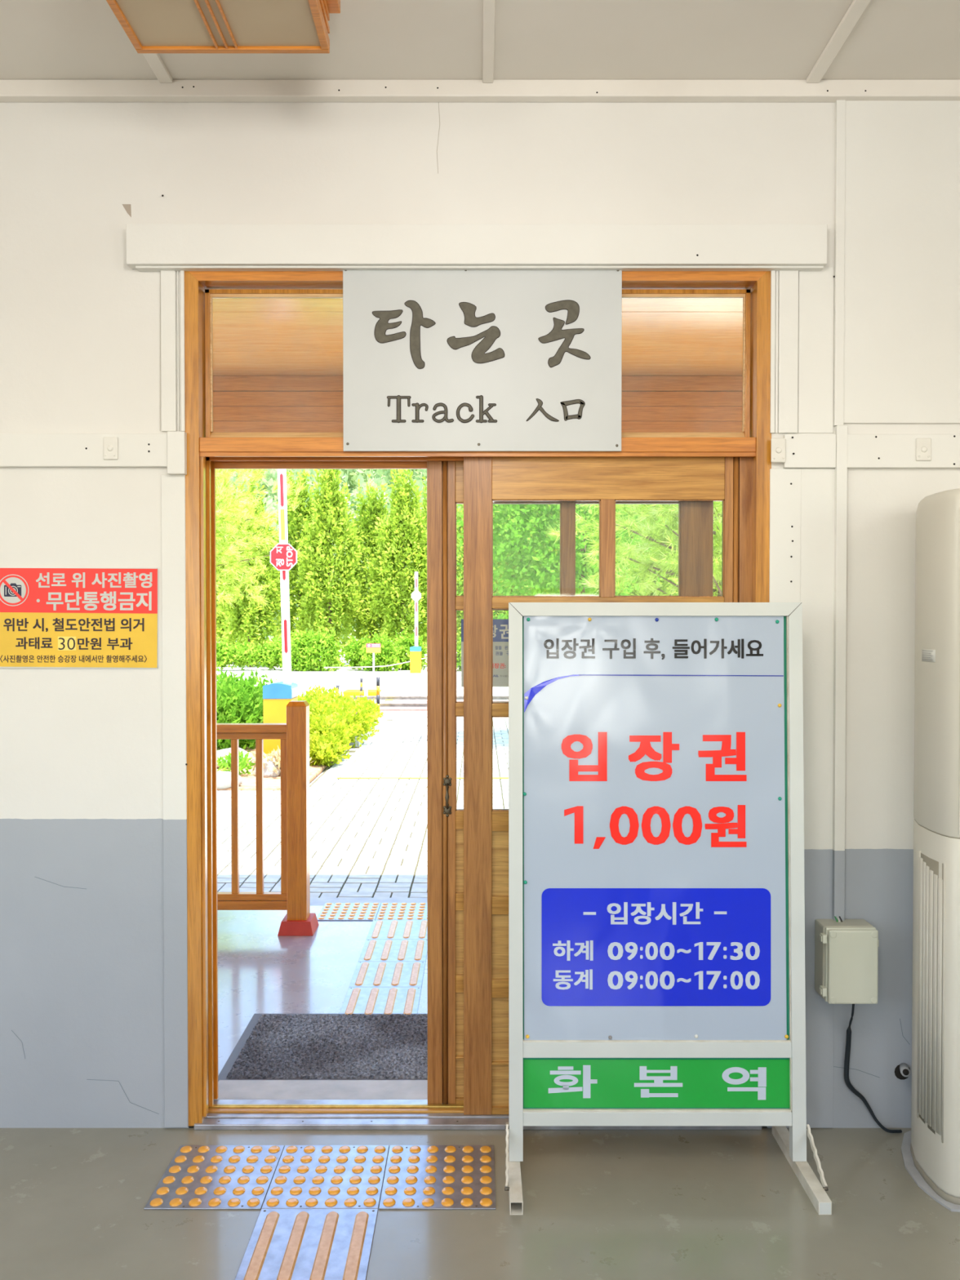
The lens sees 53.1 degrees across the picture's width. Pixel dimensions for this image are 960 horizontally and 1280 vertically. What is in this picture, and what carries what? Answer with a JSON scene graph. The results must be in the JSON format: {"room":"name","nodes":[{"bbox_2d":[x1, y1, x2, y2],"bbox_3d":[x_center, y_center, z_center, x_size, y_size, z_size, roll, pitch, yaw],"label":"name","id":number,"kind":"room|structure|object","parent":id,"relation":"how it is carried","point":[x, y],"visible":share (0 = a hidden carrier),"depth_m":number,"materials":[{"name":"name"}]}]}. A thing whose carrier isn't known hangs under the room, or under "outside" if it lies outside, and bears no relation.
{"room":"train station waiting room","nodes":[
{"label":"train station waiting room","id":0,"kind":"room"},
{"bbox_2d":[217,906,427,1075],"bbox_3d":[0.000,1.580,4.065,14.000,0.300,2.100,0,1,0],"label":"floor","id":1,"kind":"structure","parent":0,"point":[260,971],"depth_m":4.19,"materials":[{"name":"grey paint"}]},
{"bbox_2d":[216,700,319,935],"bbox_3d":[-2.101,0.859,4.692,2.598,1.122,0.170,0,1,0],"label":"railing","id":2,"kind":"object","parent":1,"relation":"on","point":[294,897],"visible":0.39,"depth_m":4.67,"materials":[{"name":"brown wood"}]},
{"bbox_2d":[217,1013,427,1081],"bbox_3d":[-0.263,1.432,3.405,1.205,0.015,0.555,0,1,0],"label":"doormat","id":3,"kind":"object","parent":1,"relation":"on","point":[272,1046],"visible":0.56,"depth_m":3.37,"materials":[{"name":"carpet"}]},
{"bbox_2d":[310,897,426,906],"bbox_3d":[0.000,1.563,5.195,14.000,0.298,0.160,0,1,0],"label":"kerb","id":4,"kind":"object","parent":1,"relation":"attached to","point":[313,901],"depth_m":5.21,"materials":[{"name":"concrete"}]},
{"bbox_2d":[316,902,427,1014],"bbox_3d":[-0.530,1.419,4.403,0.598,0.010,1.498,0,1,0],"label":"tactile paving","id":5,"kind":"structure","parent":1,"relation":"on","point":[357,1000],"depth_m":4.31,"materials":[{"name":"tile"}]},
{"bbox_2d":[216,650,508,785],"bbox_3d":[0.000,0.458,84.058,120.000,0.438,157.580,0,1,0],"label":"ground","id":6,"kind":"structure","parent":0,"point":[399,682],"depth_m":26.95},
{"bbox_2d":[215,469,266,645],"bbox_3d":[-10.278,-2.746,38.333,3.616,9.456,2.509,0,1,-9],"label":"conifer tree","id":7,"kind":"object","parent":6,"relation":"on","point":[220,620],"visible":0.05,"depth_m":37.74,"materials":[{"name":"green plant"}]},
{"bbox_2d":[216,475,294,667],"bbox_3d":[-8.472,-2.163,35.378,3.097,8.763,2.104,0,1,6],"label":"conifer tree","id":8,"kind":"object","parent":6,"relation":"on","point":[242,620],"visible":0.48,"depth_m":35.10,"materials":[{"name":"green plant"}]},
{"bbox_2d":[215,469,306,642],"bbox_3d":[-5.231,-1.806,16.369,4.059,6.210,3.882,-1,1,-36],"label":"pine tree","id":9,"kind":"object","parent":6,"relation":"on","point":[224,522],"visible":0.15,"depth_m":16.32,"materials":[{"name":"green plant"}]},
{"bbox_2d":[217,715,382,791],"bbox_3d":[-5.330,1.329,12.552,7.340,0.055,7.400,0,1,0],"label":"planting bed","id":10,"kind":"object","parent":6,"relation":"on","point":[248,783],"visible":0.05,"depth_m":9.39,"materials":[{"name":"soil"}]},
{"bbox_2d":[217,771,242,789],"bbox_3d":[-2.400,1.314,8.944,0.324,0.186,0.296,-1,1,-34],"label":"rock","id":11,"kind":"object","parent":10,"relation":"on","point":[224,778],"visible":0.45,"depth_m":8.84,"materials":[{"name":"white stone"}]},
{"bbox_2d":[217,747,253,768],"bbox_3d":[-2.679,1.258,10.137,0.555,0.268,0.354,0,1,0],"label":"rock","id":12,"kind":"object","parent":10,"relation":"on","point":[225,751],"visible":0.21,"depth_m":10.10,"materials":[{"name":"white stone"}]},
{"bbox_2d":[217,750,255,774],"bbox_3d":[-2.437,1.237,9.588,0.413,0.294,0.422,-1,1,-45],"label":"plant","id":13,"kind":"object","parent":10,"relation":"on","point":[243,762],"visible":0.58,"depth_m":9.54,"materials":[{"name":"green plant"}]},
{"bbox_2d":[216,666,277,751],"bbox_3d":[-3.420,0.869,12.346,2.236,1.072,2.778,0,1,9],"label":"bush","id":14,"kind":"object","parent":10,"relation":"on","point":[238,700],"visible":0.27,"depth_m":11.56,"materials":[{"name":"green plant"}]},
{"bbox_2d":[254,756,280,777],"bbox_3d":[-2.110,1.279,9.531,0.261,0.251,0.215,0,1,0],"label":"rock","id":15,"kind":"object","parent":10,"relation":"on","point":[268,771],"visible":0.52,"depth_m":9.45,"materials":[{"name":"white stone"}]},
{"bbox_2d":[262,469,297,757],"bbox_3d":[-2.113,-0.719,10.270,0.341,4.226,0.368,0,1,0],"label":"barrier","id":16,"kind":"object","parent":10,"relation":"on","point":[283,557],"visible":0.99,"depth_m":10.20,"materials":[{"name":"white metal"}]},
{"bbox_2d":[251,746,312,776],"bbox_3d":[-1.966,1.230,9.636,0.637,0.334,0.660,0,1,0],"label":"dry grass","id":17,"kind":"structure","parent":10,"relation":"on","point":[276,754],"depth_m":9.54,"materials":[{"name":"plant"}]},
{"bbox_2d":[297,684,383,766],"bbox_3d":[-2.023,0.989,12.802,1.495,0.752,5.524,0,1,0],"label":"bush","id":18,"kind":"object","parent":10,"relation":"on","point":[335,722],"visible":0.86,"depth_m":11.45,"materials":[{"name":"yellow plant"}]},
{"bbox_2d":[269,469,342,660],"bbox_3d":[-6.960,-2.520,38.175,3.217,9.573,2.228,0,1,-10],"label":"conifer tree","id":19,"kind":"object","parent":6,"relation":"on","point":[295,520],"visible":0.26,"depth_m":37.85,"materials":[{"name":"green plant"}]},
{"bbox_2d":[290,469,367,657],"bbox_3d":[-5.571,-2.839,35.362,2.790,10.347,1.971,0,1,3],"label":"conifer tree","id":20,"kind":"object","parent":6,"relation":"on","point":[331,520],"visible":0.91,"depth_m":35.08,"materials":[{"name":"green plant"}]},
{"bbox_2d":[216,626,461,671],"bbox_3d":[0.078,0.429,32.781,25.269,2.463,2.230,0,1,0],"label":"hedge","id":21,"kind":"object","parent":6,"relation":"on","point":[308,651],"visible":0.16,"depth_m":32.48,"materials":[{"name":"green plant"}]},
{"bbox_2d":[360,678,362,697],"bbox_3d":[-2.473,1.019,20.021,0.063,0.448,0.056,0,1,0],"label":"stake","id":22,"kind":"object","parent":6,"relation":"on","point":[361,679],"visible":0.91,"depth_m":20.00,"materials":[{"name":"black paint"}]},
{"bbox_2d":[343,688,381,695],"bbox_3d":[-2.512,1.152,20.573,0.758,0.162,0.500,0,1,0],"label":"block","id":23,"kind":"object","parent":6,"relation":"on","point":[349,691],"visible":0.44,"depth_m":20.33,"materials":[{"name":"paint"}]},
{"bbox_2d":[217,718,508,897],"bbox_3d":[-1.000,1.374,10.513,7.200,0.034,10.480,0,1,0],"label":"paving","id":24,"kind":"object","parent":6,"relation":"on","point":[368,837],"visible":0.24,"depth_m":7.51,"materials":[{"name":"white concrete"}]},
{"bbox_2d":[336,777,508,778],"bbox_3d":[0.590,1.371,9.547,4.020,0.002,0.080,0,1,0],"label":"painted line","id":25,"kind":"object","parent":24,"relation":"on","point":[337,777],"visible":0.36,"depth_m":9.52,"materials":[{"name":"yellow paint"}]},
{"bbox_2d":[424,504,677,618],"bbox_3d":[1.093,-1.030,12.365,2.838,4.786,2.737,1,1,39],"label":"broadleaf tree","id":26,"kind":"object","parent":24,"relation":"on","point":[513,529],"visible":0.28,"depth_m":11.98,"materials":[{"name":"green plant"}]},
{"bbox_2d":[364,688,368,695],"bbox_3d":[-2.390,1.129,20.153,0.073,0.222,0.060,0,1,0],"label":"marker","id":27,"kind":"object","parent":6,"relation":"on","point":[366,690],"visible":0.76,"depth_m":20.12,"materials":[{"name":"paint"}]},
{"bbox_2d":[349,716,386,746],"bbox_3d":[-1.560,1.287,13.552,0.140,0.111,3.003,0,1,1],"label":"kerb stone","id":28,"kind":"object","parent":6,"relation":"on","point":[382,721],"visible":0.43,"depth_m":13.82,"materials":[{"name":"concrete"}]},
{"bbox_2d":[336,473,400,657],"bbox_3d":[-4.393,-2.221,38.112,3.167,8.832,2.143,0,1,-3],"label":"conifer tree","id":29,"kind":"object","parent":6,"relation":"on","point":[367,517],"visible":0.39,"depth_m":37.88,"materials":[{"name":"green plant"}]},
{"bbox_2d":[366,643,380,671],"bbox_3d":[-3.526,0.586,31.850,0.479,0.942,0.086,0,1,0],"label":"notice","id":30,"kind":"object","parent":6,"relation":"on","point":[373,648],"visible":1,"depth_m":31.81,"materials":[{"name":"white paint"}]},
{"bbox_2d":[376,676,379,710],"bbox_3d":[-1.639,0.954,15.463,0.053,0.718,0.056,0,1,0],"label":"stake","id":31,"kind":"object","parent":6,"relation":"on","point":[377,677],"visible":0.6,"depth_m":15.44,"materials":[{"name":"black paint"}]},
{"bbox_2d":[324,652,457,667],"bbox_3d":[-2.942,0.662,31.644,4.385,0.517,0.036,0,1,0],"label":"rope","id":32,"kind":"object","parent":6,"relation":"on","point":[456,652],"visible":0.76,"depth_m":31.63,"materials":[{"name":"white"}]},
{"bbox_2d":[360,469,426,662],"bbox_3d":[-2.767,-2.444,35.410,3.112,8.693,2.082,0,1,4],"label":"conifer tree","id":33,"kind":"object","parent":6,"relation":"on","point":[399,550],"visible":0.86,"depth_m":35.06,"materials":[{"name":"green plant"}]},
{"bbox_2d":[374,702,426,706],"bbox_3d":[0.000,1.233,18.191,28.000,0.075,0.140,0,1,0],"label":"track rail","id":34,"kind":"object","parent":6,"relation":"on","point":[381,704],"visible":0.02,"depth_m":18.18,"materials":[{"name":"metal"}]},
{"bbox_2d":[379,706,426,711],"bbox_3d":[2.050,1.264,17.637,7.900,0.030,0.602,0,1,0],"label":"board","id":35,"kind":"object","parent":6,"relation":"on","point":[382,708],"visible":0.02,"depth_m":17.45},
{"bbox_2d":[299,695,508,699],"bbox_3d":[0.000,1.204,20.024,28.000,0.075,0.140,0,1,0],"label":"track rail","id":36,"kind":"object","parent":6,"relation":"on","point":[381,697],"visible":0.02,"depth_m":20.02,"materials":[{"name":"metal"}]},
{"bbox_2d":[409,571,421,673],"bbox_3d":[-2.080,-0.571,31.175,0.356,3.276,0.368,0,1,0],"label":"barrier","id":37,"kind":"object","parent":6,"relation":"on","point":[415,651],"visible":1,"depth_m":31.06,"materials":[{"name":"metal"}]},
{"bbox_2d":[380,711,463,717],"bbox_3d":[1.850,1.284,16.683,8.300,0.020,1.076,0,1,0],"label":"apron","id":38,"kind":"object","parent":6,"relation":"on","point":[386,713],"visible":0.02,"depth_m":16.45,"materials":[{"name":"concrete"}]},
{"bbox_2d":[396,475,462,649],"bbox_3d":[-1.627,-2.831,38.139,3.197,9.956,2.413,0,1,-28],"label":"conifer tree","id":39,"kind":"object","parent":6,"relation":"on","point":[424,505],"visible":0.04,"depth_m":38.05,"materials":[{"name":"green plant"}]},
{"bbox_2d":[383,700,508,702],"bbox_3d":[2.050,1.242,19.070,7.900,0.030,0.704,0,1,0],"label":"board","id":40,"kind":"object","parent":6,"relation":"on","point":[385,701],"visible":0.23,"depth_m":19.12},
{"bbox_2d":[456,504,522,667],"bbox_3d":[0.009,-2.914,35.421,3.264,8.830,2.474,0,1,-27],"label":"conifer tree","id":41,"kind":"object","parent":6,"relation":"on","point":[460,614],"visible":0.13,"depth_m":35.08,"materials":[{"name":"green plant"}]},
{"bbox_2d":[493,504,533,613],"bbox_3d":[1.654,-2.816,38.347,2.982,9.404,2.955,1,1,44],"label":"conifer tree","id":42,"kind":"object","parent":6,"relation":"on","point":[513,566],"visible":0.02,"depth_m":37.71,"materials":[{"name":"green plant"}]},
{"bbox_2d":[523,504,596,595],"bbox_3d":[2.900,-2.871,35.450,3.182,8.772,2.212,0,1,-11],"label":"conifer tree","id":43,"kind":"object","parent":6,"relation":"on","point":[555,550],"visible":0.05,"depth_m":35.03,"materials":[{"name":"green plant"}]},
{"bbox_2d":[584,510,639,595],"bbox_3d":[4.913,-2.631,38.261,3.582,10.285,2.321,0,1,18],"label":"conifer tree","id":44,"kind":"object","parent":6,"relation":"on","point":[585,510],"visible":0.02,"depth_m":38.01,"materials":[{"name":"green plant"}]},
{"bbox_2d":[541,501,722,595],"bbox_3d":[2.087,-0.513,9.067,2.970,3.852,2.131,0,1,-6],"label":"pine tree","id":45,"kind":"object","parent":6,"relation":"on","point":[670,545],"visible":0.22,"depth_m":8.85,"materials":[{"name":"green plant"}]},
{"bbox_2d":[615,505,678,595],"bbox_3d":[6.202,-2.398,35.436,3.312,9.115,2.202,0,1,5],"label":"conifer tree","id":46,"kind":"object","parent":6,"relation":"on","point":[661,582],"visible":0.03,"depth_m":34.94,"materials":[{"name":"green plant"}]},
{"bbox_2d":[712,502,722,594],"bbox_3d":[9.422,-2.348,35.327,3.534,9.376,2.582,0,1,-12],"label":"conifer tree","id":47,"kind":"object","parent":6,"relation":"on","point":[717,544],"visible":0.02,"depth_m":35.27,"materials":[{"name":"green plant"}]},
{"bbox_2d":[216,469,677,649],"bbox_3d":[0.000,-13.198,92.635,140.000,28.680,80.000,0,1,0],"label":"hill","id":48,"kind":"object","parent":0,"point":[344,475],"depth_m":64.47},
{"bbox_2d":[215,469,672,628],"bbox_3d":[-0.053,-13.672,92.706,115.482,33.054,64.902,0,1,0],"label":"forest","id":49,"kind":"object","parent":48,"relation":"on","point":[351,477],"visible":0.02,"depth_m":91.65,"materials":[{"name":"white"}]},
{"bbox_2d":[0,102,959,1128],"bbox_3d":[0.000,-0.110,2.886,7.000,3.216,0.206,0,1,0],"label":"wall","id":50,"kind":"structure","parent":0,"point":[82,974],"depth_m":2.82,"materials":[{"name":"beige paint"}]},
{"bbox_2d":[0,568,158,668],"bbox_3d":[-1.191,-0.064,2.826,0.488,0.295,0.007,0,1,0],"label":"notice","id":51,"kind":"object","parent":50,"relation":"attached to","point":[51,618],"visible":1,"depth_m":2.82,"materials":[{"name":"plastic"}]},
{"bbox_2d":[0,433,167,466],"bbox_3d":[-1.199,-0.555,2.813,0.671,0.096,0.018,0,1,0],"label":"trim","id":52,"kind":"structure","parent":50,"relation":"attached to","point":[16,450],"depth_m":2.80,"materials":[{"name":"beige paint"}]},
{"bbox_2d":[103,436,117,459],"bbox_3d":[-1.076,-0.558,2.799,0.042,0.066,0.010,0,1,0],"label":"cover plate","id":53,"kind":"object","parent":50,"relation":"attached to","point":[110,443],"visible":1,"depth_m":2.80,"materials":[{"name":"paint"}]},
{"bbox_2d":[142,53,173,82],"bbox_3d":[-0.904,-1.561,-0.412,0.038,0.012,6.364,0,1,0],"label":"trim","id":54,"kind":"structure","parent":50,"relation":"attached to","point":[154,60],"depth_m":2.69,"materials":[{"name":"paint"}]},
{"bbox_2d":[160,270,185,431],"bbox_3d":[-0.898,-0.851,2.812,0.069,0.479,0.010,0,1,0],"label":"trim","id":55,"kind":"structure","parent":50,"relation":"attached to","point":[168,277],"depth_m":2.81,"materials":[{"name":"beige paint"}]},
{"bbox_2d":[160,474,188,1127],"bbox_3d":[-0.900,0.480,2.834,0.070,1.930,0.007,0,1,0],"label":"trim","id":56,"kind":"structure","parent":50,"relation":"attached to","point":[172,486],"depth_m":2.83,"materials":[{"name":"beige paint"}]},
{"bbox_2d":[167,431,186,475],"bbox_3d":[-0.885,-0.545,2.809,0.052,0.124,0.026,0,1,0],"label":"trim","id":57,"kind":"structure","parent":50,"relation":"attached to","point":[176,440],"depth_m":2.80,"materials":[{"name":"beige paint"}]},
{"bbox_2d":[125,223,826,269],"bbox_3d":[-0.010,-1.142,2.790,2.021,0.116,0.045,0,1,0],"label":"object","id":58,"kind":"structure","parent":50,"relation":"attached to","point":[146,244],"depth_m":2.77,"materials":[{"name":"beige paint"}]},
{"bbox_2d":[212,298,742,432],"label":"transom window","id":59,"kind":"structure","parent":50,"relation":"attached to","point":[277,363],"depth_m":5.01,"materials":[{"name":"brown wood"}]},
{"bbox_2d":[184,271,771,1125],"bbox_3d":[-0.006,0.174,2.894,1.720,2.532,0.129,0,1,0],"label":"door frame","id":60,"kind":"structure","parent":50,"relation":"in","point":[207,451],"depth_m":2.84,"materials":[{"name":"orange wood"}]},
{"bbox_2d":[342,270,622,451],"bbox_3d":[0.007,-0.820,2.807,0.813,0.536,0.014,0,1,0],"label":"platform sign","id":61,"kind":"object","parent":60,"relation":"attached to","point":[433,360],"visible":1,"depth_m":2.81,"materials":[{"name":"white paint"}]},
{"bbox_2d":[426,461,713,1104],"bbox_3d":[0.273,0.439,2.922,0.867,1.969,0.055,0,1,0],"label":"sliding door","id":62,"kind":"structure","parent":60,"relation":"attached to","point":[445,479],"depth_m":2.92,"materials":[{"name":"brown wood"}]},
{"bbox_2d":[463,457,752,1115],"bbox_3d":[0.384,0.438,2.887,0.866,1.979,0.029,0,1,0],"label":"sliding door","id":63,"kind":"structure","parent":60,"relation":"attached to","point":[606,481],"depth_m":2.87,"materials":[{"name":"brown wood"}]},
{"bbox_2d":[194,1080,761,1129],"bbox_3d":[-0.006,1.441,2.978,1.680,0.051,0.274,0,1,0],"label":"threshold","id":64,"kind":"object","parent":50,"relation":"attached to","point":[240,1104],"depth_m":2.91,"materials":[{"name":"metal"}]},
{"bbox_2d":[135,266,823,271],"bbox_3d":[-0.001,-1.083,2.798,1.994,0.010,0.030,0,1,0],"label":"trim","id":65,"kind":"structure","parent":50,"relation":"attached to","point":[141,268],"depth_m":2.79,"materials":[{"name":"beige paint"}]},
{"bbox_2d":[0,79,959,102],"bbox_3d":[0.000,-1.593,2.788,7.000,0.048,0.036,0,1,0],"label":"trim","id":66,"kind":"structure","parent":50,"relation":"attached to","point":[11,90],"depth_m":2.77,"materials":[{"name":"paint"}]},
{"bbox_2d":[482,0,495,82],"bbox_3d":[0.023,-1.561,-0.412,0.031,0.012,6.364,0,1,0],"label":"trim","id":67,"kind":"structure","parent":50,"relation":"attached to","point":[489,6],"depth_m":2.57,"materials":[{"name":"paint"}]},
{"bbox_2d":[770,438,785,462],"bbox_3d":[0.869,-0.552,2.799,0.042,0.070,0.010,0,1,0],"label":"cover plate","id":68,"kind":"object","parent":50,"relation":"attached to","point":[777,445],"visible":1,"depth_m":2.80,"materials":[{"name":"paint"}]},
{"bbox_2d":[766,468,800,1127],"bbox_3d":[0.896,0.471,2.834,0.091,1.946,0.007,0,1,0],"label":"trim","id":69,"kind":"structure","parent":50,"relation":"attached to","point":[784,497],"depth_m":2.82,"materials":[{"name":"beige paint"}]},
{"bbox_2d":[769,270,798,433],"bbox_3d":[0.890,-0.848,2.812,0.080,0.484,0.010,0,1,0],"label":"trim","id":70,"kind":"structure","parent":50,"relation":"attached to","point":[784,382],"depth_m":2.81,"materials":[{"name":"beige paint"}]},
{"bbox_2d":[782,434,835,468],"bbox_3d":[0.965,-0.552,2.814,0.151,0.098,0.016,0,1,0],"label":"trim","id":71,"kind":"structure","parent":50,"relation":"attached to","point":[810,451],"depth_m":2.81,"materials":[{"name":"beige paint"}]},
{"bbox_2d":[797,266,835,1127],"bbox_3d":[0.990,0.177,2.831,0.114,2.537,0.004,0,1,0],"label":"trim","id":72,"kind":"structure","parent":50,"relation":"attached to","point":[815,288],"depth_m":2.83,"materials":[{"name":"beige paint"}]},
{"bbox_2d":[806,0,870,82],"bbox_3d":[0.958,-1.561,-0.412,0.038,0.012,6.364,0,1,0],"label":"trim","id":73,"kind":"structure","parent":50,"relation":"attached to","point":[857,7],"depth_m":2.56,"materials":[{"name":"paint"}]},
{"bbox_2d":[831,100,847,920],"bbox_3d":[1.054,-0.363,2.815,0.035,2.427,0.020,0,1,0],"label":"duct","id":74,"kind":"object","parent":50,"relation":"attached to","point":[840,430],"visible":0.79,"depth_m":2.81,"materials":[{"name":"beige paint"}]},
{"bbox_2d":[814,915,879,1004],"bbox_3d":[1.060,0.926,2.794,0.165,0.230,0.101,0,1,0],"label":"junction box","id":75,"kind":"object","parent":50,"relation":"attached to","point":[846,951],"visible":1,"depth_m":2.75,"materials":[{"name":"beige plastic"}]},
{"bbox_2d":[844,1004,902,1133],"bbox_3d":[1.155,1.250,2.812,0.166,0.395,0.051,0,1,0],"label":"power cable","id":76,"kind":"object","parent":75,"relation":"hanging from","point":[848,1038],"visible":0.98,"depth_m":2.82,"materials":[{"name":"black rubber"}]},
{"bbox_2d":[843,100,959,423],"bbox_3d":[1.317,-1.109,2.808,0.515,0.949,0.010,0,1,0],"label":"wall panel","id":77,"kind":"object","parent":50,"relation":"attached to","point":[902,268],"depth_m":2.80,"materials":[{"name":"beige paint"}]},
{"bbox_2d":[894,1062,911,1079],"bbox_3d":[1.252,1.276,2.827,0.048,0.057,0.054,0,1,0],"label":"pipe","id":78,"kind":"object","parent":50,"relation":"attached to","point":[902,1071],"visible":1,"depth_m":2.84,"materials":[{"name":"plastic"}]},
{"bbox_2d":[847,434,959,468],"bbox_3d":[1.318,-0.552,2.813,0.505,0.098,0.018,0,1,0],"label":"trim","id":79,"kind":"structure","parent":50,"relation":"attached to","point":[894,451],"depth_m":2.80,"materials":[{"name":"beige paint"}]},
{"bbox_2d":[915,438,931,460],"bbox_3d":[1.293,-0.555,2.799,0.044,0.066,0.010,0,1,0],"label":"cover plate","id":80,"kind":"object","parent":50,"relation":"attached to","point":[923,446],"visible":1,"depth_m":2.80,"materials":[{"name":"paint"}]},
{"bbox_2d":[0,1128,959,1279],"bbox_3d":[0.000,1.559,-0.346,7.000,0.120,6.400,0,1,0],"label":"floor","id":81,"kind":"structure","parent":0,"point":[598,1204],"depth_m":2.44,"materials":[{"name":"grey paint"}]},
{"bbox_2d":[143,1145,495,1279],"bbox_3d":[-0.409,1.450,2.453,0.898,0.010,0.598,0,1,0],"label":"tactile paving","id":82,"kind":"structure","parent":81,"relation":"on","point":[284,1244],"depth_m":2.52,"materials":[{"name":"metal"}]},
{"bbox_2d":[504,602,831,1214],"bbox_3d":[0.483,0.674,2.615,0.838,1.555,0.391,0,1,0],"label":"sign","id":83,"kind":"object","parent":81,"relation":"on","point":[656,895],"visible":1,"depth_m":2.64,"materials":[{"name":"white metal"}]},
{"bbox_2d":[524,616,786,1039],"bbox_3d":[0.480,0.516,2.645,0.719,1.165,0.046,0,1,0],"label":"poster","id":84,"kind":"object","parent":83,"relation":"attached to","point":[655,747],"depth_m":2.64,"materials":[{"name":"white plastic"}]},
{"bbox_2d":[901,1130,959,1212],"bbox_3d":[1.400,1.449,2.639,0.469,0.006,0.426,0,1,0],"label":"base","id":85,"kind":"object","parent":81,"relation":"on","point":[909,1166],"visible":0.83,"depth_m":2.59,"materials":[{"name":"plastic"}]},
{"bbox_2d":[910,488,959,1204],"bbox_3d":[1.399,0.529,2.630,0.422,1.845,0.394,0,1,0],"label":"air conditioner","id":86,"kind":"object","parent":85,"relation":"on","point":[935,1146],"visible":1,"depth_m":2.51,"materials":[{"name":"beige plastic"}]},
{"bbox_2d":[916,850,945,1142],"bbox_3d":[1.197,0.938,2.552,0.017,0.730,0.134,0,1,0],"label":"vent","id":87,"kind":"object","parent":86,"relation":"attached to","point":[931,933],"depth_m":2.54,"materials":[{"name":"beige plastic"}]},
{"bbox_2d":[0,0,959,79],"bbox_3d":[0.000,-1.617,-0.395,7.000,0.100,6.400,0,1,0],"label":"ceiling","id":88,"kind":"structure","parent":0,"point":[40,39],"depth_m":2.61,"materials":[{"name":"paint"}]},
{"bbox_2d":[106,0,340,53],"bbox_3d":[-0.608,-1.525,2.244,0.530,0.166,0.245,0,1,0],"label":"ceiling lamp","id":89,"kind":"object","parent":88,"relation":"attached to","point":[151,26],"visible":1,"depth_m":2.27,"materials":[{"name":"brown wood"}]},
{"bbox_2d":[461,618,508,686],"bbox_3d":[0.181,0.655,4.931,0.553,1.522,0.200,0,1,0],"label":"notice board","id":90,"kind":"object","parent":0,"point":[500,626],"visible":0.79,"depth_m":4.88,"materials":[{"name":"white metal"}]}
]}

